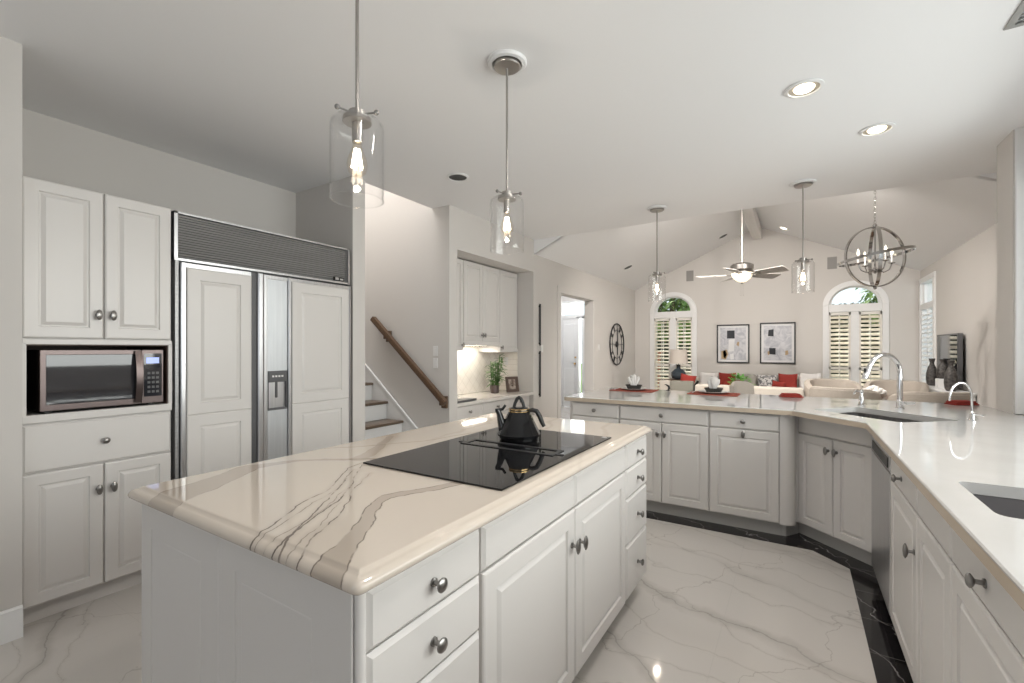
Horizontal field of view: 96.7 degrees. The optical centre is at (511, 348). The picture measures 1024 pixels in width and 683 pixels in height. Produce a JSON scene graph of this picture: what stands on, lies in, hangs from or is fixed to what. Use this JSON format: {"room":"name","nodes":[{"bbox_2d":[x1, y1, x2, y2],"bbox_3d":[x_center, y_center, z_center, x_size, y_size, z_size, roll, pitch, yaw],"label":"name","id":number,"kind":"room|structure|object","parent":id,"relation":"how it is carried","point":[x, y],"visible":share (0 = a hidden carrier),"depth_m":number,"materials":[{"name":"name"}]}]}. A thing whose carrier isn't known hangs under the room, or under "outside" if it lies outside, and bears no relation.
{"room":"kitchen","nodes":[
{"label":"kitchen","id":0,"kind":"room"},
{"bbox_2d":[0,36,21,611],"bbox_3d":[-3.484,-0.042,0.933,0.805,2.743,3.283,0,0,32],"label":"wall","id":1,"kind":"structure","parent":0,"point":[10,50],"depth_m":2.08,"materials":[{"name":"grey paint"}]},
{"bbox_2d":[0,605,22,644],"bbox_3d":[-3.136,1.258,0.715,0.016,0.145,3.283,0,0,32],"label":"baseboard","id":2,"kind":"structure","parent":1,"relation":"attached to","point":[11,620],"depth_m":2.07,"materials":[{"name":"white paint"}]},
{"bbox_2d":[22,108,295,236],"bbox_3d":[-3.423,-0.042,1.882,0.100,2.743,5.355,0,0,32],"label":"wall","id":3,"kind":"structure","parent":0,"point":[54,150],"depth_m":3.17,"materials":[{"name":"grey paint"}]},
{"bbox_2d":[296,176,364,441],"bbox_3d":[-2.719,-1.170,4.674,3.430,5.000,0.125,0,0,32],"label":"wall","id":4,"kind":"structure","parent":0,"point":[321,217],"depth_m":3.79,"materials":[{"name":"grey paint"}]},
{"bbox_2d":[365,183,456,427],"bbox_3d":[-2.344,-1.170,5.103,3.610,5.000,1.000,0,0,32],"label":"wall","id":5,"kind":"structure","parent":0,"point":[411,246],"depth_m":4.72,"materials":[{"name":"grey paint"}]},
{"bbox_2d":[370,316,447,407],"bbox_3d":[-1.073,0.114,4.692,1.060,0.934,0.090,0,0,32],"label":"handrail","id":6,"kind":"object","parent":5,"relation":"attached to","point":[443,400],"visible":1,"depth_m":4.62,"materials":[{"name":"brown wood"}]},
{"bbox_2d":[0,406,876,682],"bbox_3d":[0.020,1.390,4.176,8.800,0.120,12.900,0,0,32],"label":"floor","id":7,"kind":"structure","parent":0,"point":[707,606],"depth_m":2.15,"materials":[{"name":"white stone"}]},
{"bbox_2d":[22,175,171,624],"bbox_3d":[-2.387,0.257,2.547,0.654,2.147,0.605,0,0,32],"label":"tall cabinet","id":8,"kind":"object","parent":7,"relation":"on","point":[96,266],"visible":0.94,"depth_m":2.34,"materials":[{"name":"white paint"}]},
{"bbox_2d":[27,350,162,412],"bbox_3d":[-2.295,0.160,2.499,0.462,0.312,0.505,0,0,32],"label":"microwave oven","id":9,"kind":"object","parent":8,"relation":"in","point":[57,380],"visible":0.99,"depth_m":2.35,"materials":[{"name":"silver plastic"}]},
{"bbox_2d":[171,210,350,479],"bbox_3d":[-1.932,0.260,3.367,0.754,2.140,1.246,0,0,32],"label":"refrigerator","id":10,"kind":"object","parent":7,"relation":"on","point":[261,319],"visible":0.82,"depth_m":3.04,"materials":[{"name":"white wood"}]},
{"bbox_2d":[142,504,478,682],"bbox_3d":[-0.591,0.894,1.277,1.029,0.872,0.394,0,0,32],"label":"base cabinet","id":11,"kind":"object","parent":7,"relation":"on","point":[215,609],"visible":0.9,"depth_m":1.07,"materials":[{"name":"white paint"}]},
{"bbox_2d":[365,363,417,438],"bbox_3d":[-2.089,0.052,4.869,2.880,2.556,0.868,0,0,32],"label":"staircase","id":12,"kind":"structure","parent":7,"relation":"on","point":[384,415],"depth_m":4.78,"materials":[{"name":"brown wood"}]},
{"bbox_2d":[477,447,624,682],"bbox_3d":[-0.171,0.894,1.947,1.029,0.872,1.181,0,0,32],"label":"base cabinet","id":13,"kind":"object","parent":7,"relation":"on","point":[551,575],"visible":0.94,"depth_m":1.55,"materials":[{"name":"white paint"}]},
{"bbox_2d":[127,412,650,595],"bbox_3d":[-0.203,0.439,1.943,1.058,0.038,1.982,0,0,32],"label":"countertop","id":14,"kind":"structure","parent":13,"relation":"on","point":[351,526],"depth_m":1.26,"materials":[{"name":"beige stone"}]},
{"bbox_2d":[363,427,610,490],"bbox_3d":[-0.040,0.415,1.898,0.608,0.009,0.935,0,0,32],"label":"cooktop","id":15,"kind":"object","parent":14,"relation":"in","point":[480,459],"visible":0.93,"depth_m":1.73,"materials":[{"name":"black glass"}]},
{"bbox_2d":[495,396,545,442],"bbox_3d":[0.033,0.313,2.086,0.193,0.199,0.197,0,0,39],"label":"tea kettle","id":16,"kind":"object","parent":15,"relation":"on","point":[518,426],"visible":1,"depth_m":2.04,"materials":[{"name":"black metal"}]},
{"bbox_2d":[570,401,619,422],"bbox_3d":[0.856,0.894,4.175,0.458,0.872,0.654,0,0,32],"label":"base cabinet","id":17,"kind":"object","parent":7,"relation":"on","point":[588,411],"visible":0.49,"depth_m":3.92,"materials":[{"name":"white paint"}]},
{"bbox_2d":[623,435,645,600],"bbox_3d":[0.239,0.894,2.602,1.029,0.872,0.359,0,0,32],"label":"base cabinet","id":18,"kind":"object","parent":7,"relation":"on","point":[635,461],"visible":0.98,"depth_m":2.32,"materials":[{"name":"white paint"}]},
{"bbox_2d":[620,404,709,521],"bbox_3d":[1.346,0.894,3.868,0.695,0.872,0.654,0,0,32],"label":"base cabinet","id":19,"kind":"object","parent":7,"relation":"on","point":[677,443],"visible":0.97,"depth_m":3.57,"materials":[{"name":"white paint"}]},
{"bbox_2d":[659,380,698,390],"bbox_3d":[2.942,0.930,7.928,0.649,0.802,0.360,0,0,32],"label":"armchair","id":20,"kind":"object","parent":7,"relation":"on","point":[676,385],"visible":0.23,"depth_m":7.78,"materials":[{"name":"beige fabric"}]},
{"bbox_2d":[670,380,693,390],"bbox_3d":[2.918,0.787,7.801,0.375,0.485,0.120,0,0,32],"label":"cushion","id":21,"kind":"object","parent":20,"relation":"on","point":[676,385],"depth_m":7.75,"materials":[{"name":"grey fabric"}]},
{"bbox_2d":[729,381,753,393],"bbox_3d":[2.429,0.830,4.526,0.400,1.000,0.430,0,0,-36],"label":"bar stool","id":22,"kind":"object","parent":7,"relation":"on","point":[743,387],"visible":0.13,"depth_m":4.68,"materials":[{"name":"beige fabric"}]},
{"bbox_2d":[695,373,798,387],"bbox_3d":[4.258,0.890,7.929,2.200,0.880,0.880,0,0,32],"label":"sofa","id":23,"kind":"object","parent":7,"relation":"on","point":[754,379],"visible":0.02,"depth_m":8.04,"materials":[{"name":"beige fabric"}]},
{"bbox_2d":[700,372,717,383],"bbox_3d":[3.548,0.642,8.227,0.310,0.446,0.183,0,0,32],"label":"cushion","id":24,"kind":"object","parent":23,"relation":"on","point":[704,377],"visible":0.4,"depth_m":8.22,"materials":[{"name":"white fabric"}]},
{"bbox_2d":[719,372,735,384],"bbox_3d":[3.811,0.642,8.062,0.280,0.446,0.183,0,0,32],"label":"cushion","id":25,"kind":"object","parent":23,"relation":"on","point":[722,376],"visible":0.38,"depth_m":8.06,"materials":[{"name":"red fabric"}]},
{"bbox_2d":[718,373,756,385],"bbox_3d":[3.941,0.660,8.322,0.945,0.420,0.170,0,0,32],"label":"cushion","id":26,"kind":"object","parent":23,"relation":"on","point":[753,377],"depth_m":8.05,"materials":[{"name":"red fabric"}]},
{"bbox_2d":[757,374,776,386],"bbox_3d":[4.335,0.651,7.731,0.300,0.427,0.181,0,0,32],"label":"cushion","id":27,"kind":"object","parent":23,"relation":"on","point":[763,380],"visible":0.38,"depth_m":7.71,"materials":[{"name":"grey fabric"}]},
{"bbox_2d":[757,374,798,387],"bbox_3d":[4.751,0.660,7.815,0.945,0.420,0.170,0,0,32],"label":"cushion","id":28,"kind":"object","parent":23,"relation":"on","point":[760,374],"depth_m":7.82,"materials":[{"name":"red fabric"}]},
{"bbox_2d":[778,373,797,387],"bbox_3d":[4.591,0.637,7.575,0.280,0.456,0.185,0,0,32],"label":"cushion","id":29,"kind":"object","parent":23,"relation":"on","point":[790,379],"visible":0.38,"depth_m":7.54,"materials":[{"name":"red fabric"}]},
{"bbox_2d":[798,372,820,388],"bbox_3d":[4.851,0.627,7.415,0.310,0.475,0.188,0,0,32],"label":"cushion","id":30,"kind":"object","parent":23,"relation":"on","point":[802,376],"visible":0.27,"depth_m":7.43,"materials":[{"name":"white fabric"}]},
{"bbox_2d":[695,384,803,432],"bbox_3d":[3.478,0.925,6.683,1.360,0.810,0.820,0,0,32],"label":"loveseat","id":31,"kind":"object","parent":7,"relation":"on","point":[764,390],"visible":0.09,"depth_m":6.19,"materials":[{"name":"beige fabric"}]},
{"bbox_2d":[709,410,798,535],"bbox_3d":[1.885,0.894,3.531,0.574,0.872,0.654,0,0,32],"label":"base cabinet","id":32,"kind":"object","parent":7,"relation":"on","point":[753,457],"visible":0.98,"depth_m":3.28,"materials":[{"name":"white paint"}]},
{"bbox_2d":[646,510,912,682],"bbox_3d":[0.585,1.339,2.111,2.250,0.023,3.800,0,0,32],"label":"trim","id":33,"kind":"structure","parent":7,"relation":"on","point":[889,663],"depth_m":2.44,"materials":[{"name":"black stone"}]},
{"bbox_2d":[804,378,862,396],"bbox_3d":[4.220,0.868,5.996,0.640,0.925,0.595,0,0,16],"label":"dining chair","id":34,"kind":"object","parent":7,"relation":"on","point":[837,383],"visible":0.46,"depth_m":6.12,"materials":[{"name":"beige fabric"}]},
{"bbox_2d":[798,417,872,565],"bbox_3d":[2.314,0.894,2.919,0.484,0.872,0.890,0,0,-14],"label":"base cabinet","id":35,"kind":"object","parent":7,"relation":"on","point":[834,460],"visible":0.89,"depth_m":2.95,"materials":[{"name":"white paint"}]},
{"bbox_2d":[810,386,882,399],"bbox_3d":[3.603,0.868,4.940,0.595,0.925,0.640,0,0,-34],"label":"dining chair","id":36,"kind":"object","parent":7,"relation":"on","point":[815,391],"visible":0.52,"depth_m":4.72,"materials":[{"name":"beige fabric"}]},
{"bbox_2d":[871,435,890,615],"bbox_3d":[2.144,0.896,2.183,0.604,0.868,0.604,0,0,32],"label":"dishwasher","id":37,"kind":"object","parent":7,"relation":"on","point":[880,460],"visible":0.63,"depth_m":2.29,"materials":[{"name":"grey metal"}]},
{"bbox_2d":[863,380,928,394],"bbox_3d":[4.861,0.868,5.771,0.595,0.925,0.640,0,0,-42],"label":"dining chair","id":38,"kind":"object","parent":7,"relation":"on","point":[890,386],"visible":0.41,"depth_m":5.93,"materials":[{"name":"beige fabric"}]},
{"bbox_2d":[891,458,919,682],"bbox_3d":[1.908,0.894,1.646,0.834,0.872,0.545,0,0,32],"label":"base cabinet","id":39,"kind":"object","parent":7,"relation":"on","point":[904,515],"visible":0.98,"depth_m":1.81,"materials":[{"name":"white paint"}]},
{"bbox_2d":[887,391,969,417],"bbox_3d":[4.135,0.868,4.513,0.640,0.925,0.595,0,0,10],"label":"dining chair","id":40,"kind":"object","parent":7,"relation":"on","point":[915,396],"visible":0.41,"depth_m":4.29,"materials":[{"name":"beige fabric"}]},
{"bbox_2d":[917,488,954,682],"bbox_3d":[1.664,0.894,1.225,0.800,0.872,0.420,0,0,32],"label":"base cabinet","id":41,"kind":"object","parent":7,"relation":"on","point":[935,563],"visible":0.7,"depth_m":1.42,"materials":[{"name":"white paint"}]},
{"bbox_2d":[929,386,975,400],"bbox_3d":[5.292,0.865,5.594,0.245,0.770,1.480,0,0,32],"label":"sideboard","id":42,"kind":"object","parent":7,"relation":"on","point":[931,388],"visible":0.13,"depth_m":5.26,"materials":[{"name":"white paint"}]},
{"bbox_2d":[926,358,936,385],"bbox_3d":[5.507,0.302,5.967,0.124,0.355,0.124,0,0,32],"label":"vase","id":43,"kind":"object","parent":42,"relation":"on","point":[931,375],"visible":0.85,"depth_m":5.94,"materials":[{"name":"grey ceramic"}]},
{"bbox_2d":[935,378,944,388],"bbox_3d":[5.226,0.419,5.517,0.120,0.120,0.120,0,0,32],"label":"block","id":44,"kind":"object","parent":42,"relation":"on","point":[939,383],"visible":0.5,"depth_m":5.49,"materials":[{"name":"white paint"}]},
{"bbox_2d":[936,359,947,378],"bbox_3d":[5.226,0.241,5.517,0.124,0.235,0.124,0,0,32],"label":"vase","id":45,"kind":"object","parent":44,"relation":"on","point":[941,369],"visible":0.83,"depth_m":5.49,"materials":[{"name":"grey ceramic"}]},
{"bbox_2d":[944,360,958,390],"bbox_3d":[5.010,0.303,5.192,0.124,0.352,0.124,0,0,32],"label":"vase","id":46,"kind":"object","parent":42,"relation":"on","point":[950,377],"visible":0.98,"depth_m":5.16,"materials":[{"name":"grey ceramic"}]},
{"bbox_2d":[952,529,1023,682],"bbox_3d":[1.391,0.894,0.821,0.834,0.872,0.549,0,0,32],"label":"base cabinet","id":47,"kind":"object","parent":7,"relation":"on","point":[988,624],"visible":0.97,"depth_m":1.04,"materials":[{"name":"white paint"}]},
{"bbox_3d":[4.160,0.950,5.323,1.120,0.760,1.120,0,0,32],"label":"dining table","id":48,"kind":"object","parent":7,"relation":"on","visible":0},
{"bbox_2d":[863,385,886,397],"bbox_3d":[4.132,0.490,5.202,0.240,0.159,0.255,0,0,32],"label":"flower bowl","id":49,"kind":"object","parent":48,"relation":"on","point":[878,389],"visible":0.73,"depth_m":5.13,"materials":[{"name":"white ceramic"}]},
{"bbox_3d":[3.084,0.945,8.428,0.450,0.770,0.448,0,0,32],"label":"side table","id":50,"kind":"object","parent":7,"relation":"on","visible":0},
{"bbox_2d":[669,350,687,378],"bbox_3d":[3.084,0.284,8.428,0.330,0.550,0.330,0,0,32],"label":"table lamp","id":51,"kind":"object","parent":50,"relation":"on","point":[678,357],"visible":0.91,"depth_m":8.32,"materials":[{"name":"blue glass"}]},
{"bbox_3d":[1.043,0.894,0.265,0.834,0.872,0.757,0,0,32],"label":"base cabinet","id":52,"kind":"object","parent":7,"relation":"on","visible":0},
{"bbox_2d":[564,387,1023,610],"bbox_3d":[1.178,0.438,2.312,3.054,0.036,4.411,0,0,32],"label":"countertop","id":53,"kind":"structure","parent":52,"relation":"on","point":[950,458],"depth_m":1.94,"materials":[{"name":"white stone"}]},
{"bbox_2d":[609,388,658,392],"bbox_3d":[1.234,0.416,4.608,0.430,0.006,0.300,0,0,32],"label":"placemat","id":54,"kind":"object","parent":53,"relation":"on","point":[618,389],"visible":0.91,"depth_m":4.53,"materials":[{"name":"red fabric"}]},
{"bbox_2d":[687,391,739,396],"bbox_3d":[1.883,0.416,4.249,0.430,0.006,0.300,0,0,32],"label":"placemat","id":55,"kind":"object","parent":53,"relation":"on","point":[695,392],"visible":0.83,"depth_m":4.16,"materials":[{"name":"red fabric"}]},
{"bbox_2d":[698,390,729,393],"bbox_3d":[1.883,0.403,4.249,0.274,0.019,0.274,0,0,32],"label":"dinner plate","id":56,"kind":"object","parent":55,"relation":"on","point":[703,391],"visible":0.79,"depth_m":4.20,"materials":[{"name":"white ceramic"}]},
{"bbox_2d":[704,387,722,392],"bbox_3d":[1.883,0.384,4.249,0.168,0.044,0.168,0,0,32],"label":"bowl","id":57,"kind":"object","parent":56,"relation":"on","point":[707,389],"visible":0.83,"depth_m":4.19,"materials":[{"name":"grey ceramic"}]},
{"bbox_2d":[707,376,719,388],"bbox_3d":[1.888,0.326,4.251,0.122,0.144,0.081,0,0,0],"label":"napkin","id":58,"kind":"object","parent":57,"relation":"in","point":[712,382],"visible":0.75,"depth_m":4.24,"materials":[{"name":"white fabric"}]},
{"bbox_2d":[840,412,923,421],"bbox_3d":[2.360,0.558,2.936,0.445,0.200,0.669,0,0,-13],"label":"sink","id":59,"kind":"object","parent":53,"relation":"in","point":[887,418],"visible":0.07,"depth_m":3.13,"materials":[{"name":"metal"}]},
{"bbox_2d":[862,352,914,408],"bbox_3d":[2.597,0.222,3.147,0.345,0.396,0.104,0,0,-10],"label":"faucet","id":60,"kind":"object","parent":53,"relation":"on","point":[900,404],"visible":1,"depth_m":3.18,"materials":[{"name":"silver metal"}]},
{"bbox_2d":[944,400,979,404],"bbox_3d":[3.385,0.404,3.426,0.170,0.031,0.100,0,0,3],"label":"folded napkin","id":61,"kind":"object","parent":53,"relation":"on","point":[952,402],"visible":0.98,"depth_m":3.38,"materials":[{"name":"red fabric"}]},
{"bbox_2d":[948,382,984,420],"bbox_3d":[2.644,0.306,2.655,0.204,0.226,0.071,0,0,-13],"label":"water tap","id":62,"kind":"object","parent":53,"relation":"on","point":[972,414],"visible":1,"depth_m":2.68,"materials":[{"name":"silver metal"}]},
{"bbox_2d":[973,494,1023,518],"bbox_3d":[1.504,0.548,1.185,0.454,0.180,0.389,0,0,32],"label":"sink","id":63,"kind":"object","parent":53,"relation":"in","point":[1008,507],"visible":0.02,"depth_m":1.40,"materials":[{"name":"grey metal"}]},
{"bbox_2d":[0,0,1023,239],"bbox_3d":[-0.144,-1.463,1.418,6.150,0.100,8.050,0,0,32],"label":"ceiling","id":64,"kind":"structure","parent":0,"point":[618,110],"depth_m":2.50,"materials":[{"name":"white paint"}]},
{"bbox_2d":[329,0,383,205],"bbox_3d":[-0.503,-0.946,1.477,0.196,0.932,0.196,0,0,32],"label":"pendant lamp","id":65,"kind":"object","parent":64,"relation":"hanging from","point":[356,118],"visible":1,"depth_m":1.47,"materials":[{"name":"silver metal"}]},
{"bbox_2d":[447,173,468,181],"bbox_3d":[-0.445,-1.408,3.736,0.184,0.010,0.184,0,0,32],"label":"recessed light","id":66,"kind":"object","parent":64,"relation":"in","point":[457,177],"visible":1,"depth_m":3.74,"materials":[{"name":"white paint"}]},
{"bbox_2d":[487,49,526,230],"bbox_3d":[-0.025,-0.946,2.240,0.196,0.932,0.196,0,0,32],"label":"pendant lamp","id":67,"kind":"object","parent":64,"relation":"hanging from","point":[503,62],"visible":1,"depth_m":2.23,"materials":[{"name":"silver metal"}]},
{"bbox_2d":[647,205,666,290],"bbox_3d":[1.455,-0.946,4.564,0.196,0.932,0.196,0,0,32],"label":"pendant lamp","id":68,"kind":"object","parent":64,"relation":"hanging from","point":[656,209],"visible":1,"depth_m":4.56,"materials":[{"name":"silver metal"}]},
{"bbox_2d":[789,178,816,279],"bbox_3d":[2.473,-0.946,3.867,0.196,0.932,0.196,0,0,32],"label":"pendant lamp","id":69,"kind":"object","parent":64,"relation":"hanging from","point":[803,183],"visible":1,"depth_m":3.86,"materials":[{"name":"silver metal"}]},
{"bbox_2d":[784,78,824,97],"bbox_3d":[1.581,-1.406,2.464,0.184,0.014,0.184,0,0,32],"label":"recessed light","id":70,"kind":"object","parent":64,"relation":"in","point":[803,88],"visible":1,"depth_m":2.45,"materials":[{"name":"white paint"}]},
{"bbox_2d":[859,122,895,136],"bbox_3d":[2.344,-1.406,2.922,0.184,0.014,0.184,0,0,32],"label":"recessed light","id":71,"kind":"object","parent":64,"relation":"in","point":[879,128],"visible":1,"depth_m":2.91,"materials":[{"name":"white paint"}]},
{"bbox_2d":[1003,0,1023,30],"bbox_3d":[2.219,-1.405,1.749,0.360,0.015,0.400,0,0,32],"label":"ceiling vent","id":72,"kind":"object","parent":64,"relation":"in","point":[1018,12],"visible":1,"depth_m":1.94,"materials":[{"name":"grey paint"}]},
{"bbox_2d":[457,208,634,417],"bbox_3d":[0.739,-0.042,7.254,0.670,2.743,5.920,0,0,32],"label":"wall","id":73,"kind":"structure","parent":0,"point":[481,241],"depth_m":6.12,"materials":[{"name":"grey paint"}]},
{"bbox_2d":[457,258,464,349],"bbox_3d":[-0.766,-0.487,4.939,0.369,1.005,0.388,0,0,32],"label":"upper cabinet","id":74,"kind":"object","parent":73,"relation":"attached to","point":[460,344],"visible":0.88,"depth_m":4.98,"materials":[{"name":"white paint"}]},
{"bbox_2d":[463,260,499,345],"bbox_3d":[-0.469,-0.515,5.412,0.369,0.950,0.720,0,0,32],"label":"upper cabinet","id":75,"kind":"object","parent":73,"relation":"attached to","point":[480,282],"visible":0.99,"depth_m":5.29,"materials":[{"name":"white paint"}]},
{"bbox_2d":[457,346,517,394],"bbox_3d":[-0.478,0.215,5.443,0.329,0.670,1.555,0,0,32],"label":"backsplash","id":76,"kind":"structure","parent":73,"relation":"attached to","point":[471,372],"depth_m":5.81,"materials":[{"name":"tile"}]},
{"bbox_2d":[457,395,528,419],"bbox_3d":[-0.379,0.919,5.376,0.549,0.662,1.540,0,0,32],"label":"base cabinet","id":77,"kind":"object","parent":73,"relation":"attached to","point":[473,410],"visible":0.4,"depth_m":5.07,"materials":[{"name":"white paint"}]},
{"bbox_2d":[457,390,533,406],"bbox_3d":[-0.365,0.569,5.371,0.591,0.032,1.551,0,0,32],"label":"countertop","id":78,"kind":"structure","parent":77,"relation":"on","point":[486,396],"depth_m":5.41,"materials":[{"name":"beige stone"}]},
{"bbox_2d":[484,353,507,392],"bbox_3d":[-0.200,0.303,5.718,0.335,0.500,0.302,0,0,-30],"label":"potted plant","id":79,"kind":"object","parent":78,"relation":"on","point":[494,388],"visible":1,"depth_m":5.67,"materials":[{"name":"green plant"}]},
{"bbox_2d":[505,376,518,391],"bbox_3d":[-0.002,0.456,5.899,0.184,0.198,0.075,0,0,-30],"label":"photo frame","id":80,"kind":"object","parent":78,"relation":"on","point":[512,385],"visible":1,"depth_m":5.89,"materials":[{"name":"brown wood"}]},
{"bbox_2d":[479,270,516,351],"bbox_3d":[-0.165,-0.475,5.897,0.369,1.030,0.420,0,0,32],"label":"upper cabinet","id":81,"kind":"object","parent":73,"relation":"attached to","point":[507,280],"visible":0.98,"depth_m":5.79,"materials":[{"name":"white paint"}]},
{"bbox_2d":[609,323,623,364],"bbox_3d":[1.978,-0.090,8.566,0.036,0.794,0.794,0,0,32],"label":"wall clock","id":82,"kind":"object","parent":73,"relation":"attached to","point":[620,328],"visible":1,"depth_m":8.53,"materials":[{"name":"black paint"}]},
{"bbox_2d":[561,296,579,301],"bbox_3d":[0.388,-0.042,8.560,2.370,2.743,4.320,0,0,32],"label":"wall","id":83,"kind":"structure","parent":0,"point":[563,298],"depth_m":10.41,"materials":[{"name":"grey paint"}]},
{"bbox_2d":[561,300,583,406],"bbox_3d":[1.494,0.120,10.297,0.840,2.420,0.160,0,0,32],"label":"door","id":84,"kind":"structure","parent":83,"relation":"in","point":[570,324],"depth_m":10.35,"materials":[{"name":"white paint"}]},
{"bbox_2d":[557,285,595,417],"bbox_3d":[0.961,0.212,7.103,0.168,2.235,1.420,0,0,32],"label":"trim","id":85,"kind":"structure","parent":83,"relation":"attached to","point":[589,300],"depth_m":7.59,"materials":[{"name":"grey paint"}]},
{"bbox_2d":[534,173,996,289],"bbox_3d":[3.403,-1.759,6.600,4.840,1.193,4.500,0,0,32],"label":"vault","id":86,"kind":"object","parent":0,"point":[938,217],"visible":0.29,"depth_m":6.30,"materials":[{"name":"white paint"}]},
{"bbox_2d":[837,190,916,288],"bbox_3d":[3.641,-1.136,4.563,0.623,1.079,0.628,0,0,32],"label":"chandelier","id":87,"kind":"object","parent":86,"relation":"hanging from","point":[875,227],"visible":0.94,"depth_m":4.55,"materials":[{"name":"silver metal"}]},
{"bbox_2d":[534,176,996,253],"bbox_3d":[2.225,-1.793,4.721,4.820,1.253,0.060,0,0,32],"label":"wall","id":88,"kind":"structure","parent":0,"point":[537,241],"depth_m":5.75,"materials":[{"name":"white paint"}]},
{"bbox_2d":[696,210,788,283],"bbox_3d":[3.034,-1.364,6.041,1.110,1.310,1.104,0,0,32],"label":"ceiling fan","id":89,"kind":"object","parent":88,"relation":"hanging from","point":[741,272],"visible":0.94,"depth_m":5.97,"materials":[{"name":"silver metal"}]},
{"bbox_2d":[743,208,761,239],"bbox_3d":[3.364,-2.105,6.538,0.150,0.170,4.348,0,0,32],"label":"beam","id":90,"kind":"structure","parent":88,"relation":"attached to","point":[750,215],"depth_m":7.38,"materials":[{"name":"beige paint"}]},
{"bbox_2d":[635,228,919,388],"bbox_3d":[4.555,-0.487,8.440,4.820,3.635,0.140,0,0,32],"label":"wall","id":91,"kind":"structure","parent":0,"point":[785,297],"depth_m":8.24,"materials":[{"name":"grey paint"}]},
{"bbox_2d":[650,292,696,389],"bbox_3d":[3.269,0.092,9.212,0.910,2.475,0.156,0,0,32],"label":"window","id":92,"kind":"structure","parent":91,"relation":"in","point":[674,317],"depth_m":9.19,"materials":[{"name":"white paint"}]},
{"bbox_2d":[717,324,749,362],"bbox_3d":[4.166,-0.099,8.582,0.556,0.726,0.030,0,0,32],"label":"framed print","id":93,"kind":"object","parent":91,"relation":"attached to","point":[733,341],"visible":1,"depth_m":8.57,"materials":[{"name":"white paper"}]},
{"bbox_2d":[760,322,795,363],"bbox_3d":[4.782,-0.107,8.196,0.556,0.742,0.030,0,0,32],"label":"framed print","id":94,"kind":"object","parent":91,"relation":"attached to","point":[777,339],"visible":1,"depth_m":8.19,"materials":[{"name":"white paper"}]},
{"bbox_2d":[826,256,837,269],"bbox_3d":[5.471,-1.470,7.777,0.160,0.230,0.008,0,0,32],"label":"wall speaker","id":95,"kind":"object","parent":91,"relation":"attached to","point":[831,261],"visible":1,"depth_m":7.78,"materials":[{"name":"grey paint"}]},
{"bbox_2d":[823,280,888,385],"bbox_3d":[5.760,0.092,7.651,0.890,2.475,0.156,0,0,32],"label":"window","id":96,"kind":"structure","parent":91,"relation":"in","point":[854,312],"depth_m":7.61,"materials":[{"name":"white paint"}]},
{"bbox_2d":[920,223,996,408],"bbox_3d":[5.168,-0.025,5.011,0.140,2.710,5.020,0,0,32],"label":"wall","id":97,"kind":"structure","parent":0,"point":[966,277],"depth_m":4.99,"materials":[{"name":"grey paint"}]},
{"bbox_2d":[919,271,935,382],"bbox_3d":[6.219,-0.020,6.736,0.150,2.140,0.920,0,0,32],"label":"window","id":98,"kind":"structure","parent":97,"relation":"in","point":[927,284],"depth_m":6.95,"materials":[{"name":"white paint"}]},
{"bbox_2d":[937,333,962,387],"bbox_3d":[5.428,0.130,5.633,0.077,0.630,0.930,0,0,32],"label":"mirror","id":99,"kind":"object","parent":97,"relation":"attached to","point":[949,346],"visible":0.67,"depth_m":5.39,"materials":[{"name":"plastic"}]},
{"bbox_2d":[997,130,1019,414],"bbox_3d":[3.736,-0.042,2.781,1.020,2.743,0.280,0,0,32],"label":"wall","id":100,"kind":"structure","parent":0,"point":[1006,147],"depth_m":3.04,"materials":[{"name":"grey paint"}]},
{"bbox_2d":[1015,127,1023,414],"bbox_3d":[3.277,-0.497,2.890,0.113,1.831,0.022,0,0,32],"label":"trim","id":101,"kind":"structure","parent":100,"relation":"attached to","point":[1019,132],"depth_m":2.90,"materials":[{"name":"white paint"}]},
{"label":"outside","id":102,"kind":"structure","parent":0,"visible":0},
{"bbox_3d":[13.205,1.505,21.081,40.000,0.250,30.250,0,0,32],"label":"lawn","id":103,"kind":"structure","parent":102,"visible":0},
{"bbox_2d":[657,298,690,376],"bbox_3d":[5.007,-0.974,13.857,3.865,4.721,3.168,0,0,37],"label":"tree","id":104,"kind":"object","parent":103,"relation":"on","point":[672,305],"visible":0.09,"depth_m":13.29,"materials":[{"name":"green plant"}]},
{"bbox_2d":[657,300,878,386],"bbox_3d":[9.624,-0.068,15.650,9.774,2.989,1.056,0,0,32],"label":"hedge","id":105,"kind":"object","parent":103,"relation":"on","point":[687,349],"visible":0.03,"depth_m":14.86,"materials":[{"name":"green plant"}]},
{"bbox_2d":[855,288,878,323],"bbox_3d":[9.541,-0.532,11.147,1.877,3.839,1.912,0,0,24],"label":"tree","id":106,"kind":"object","parent":103,"relation":"on","point":[869,295],"visible":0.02,"depth_m":11.52,"materials":[{"name":"green plant"}]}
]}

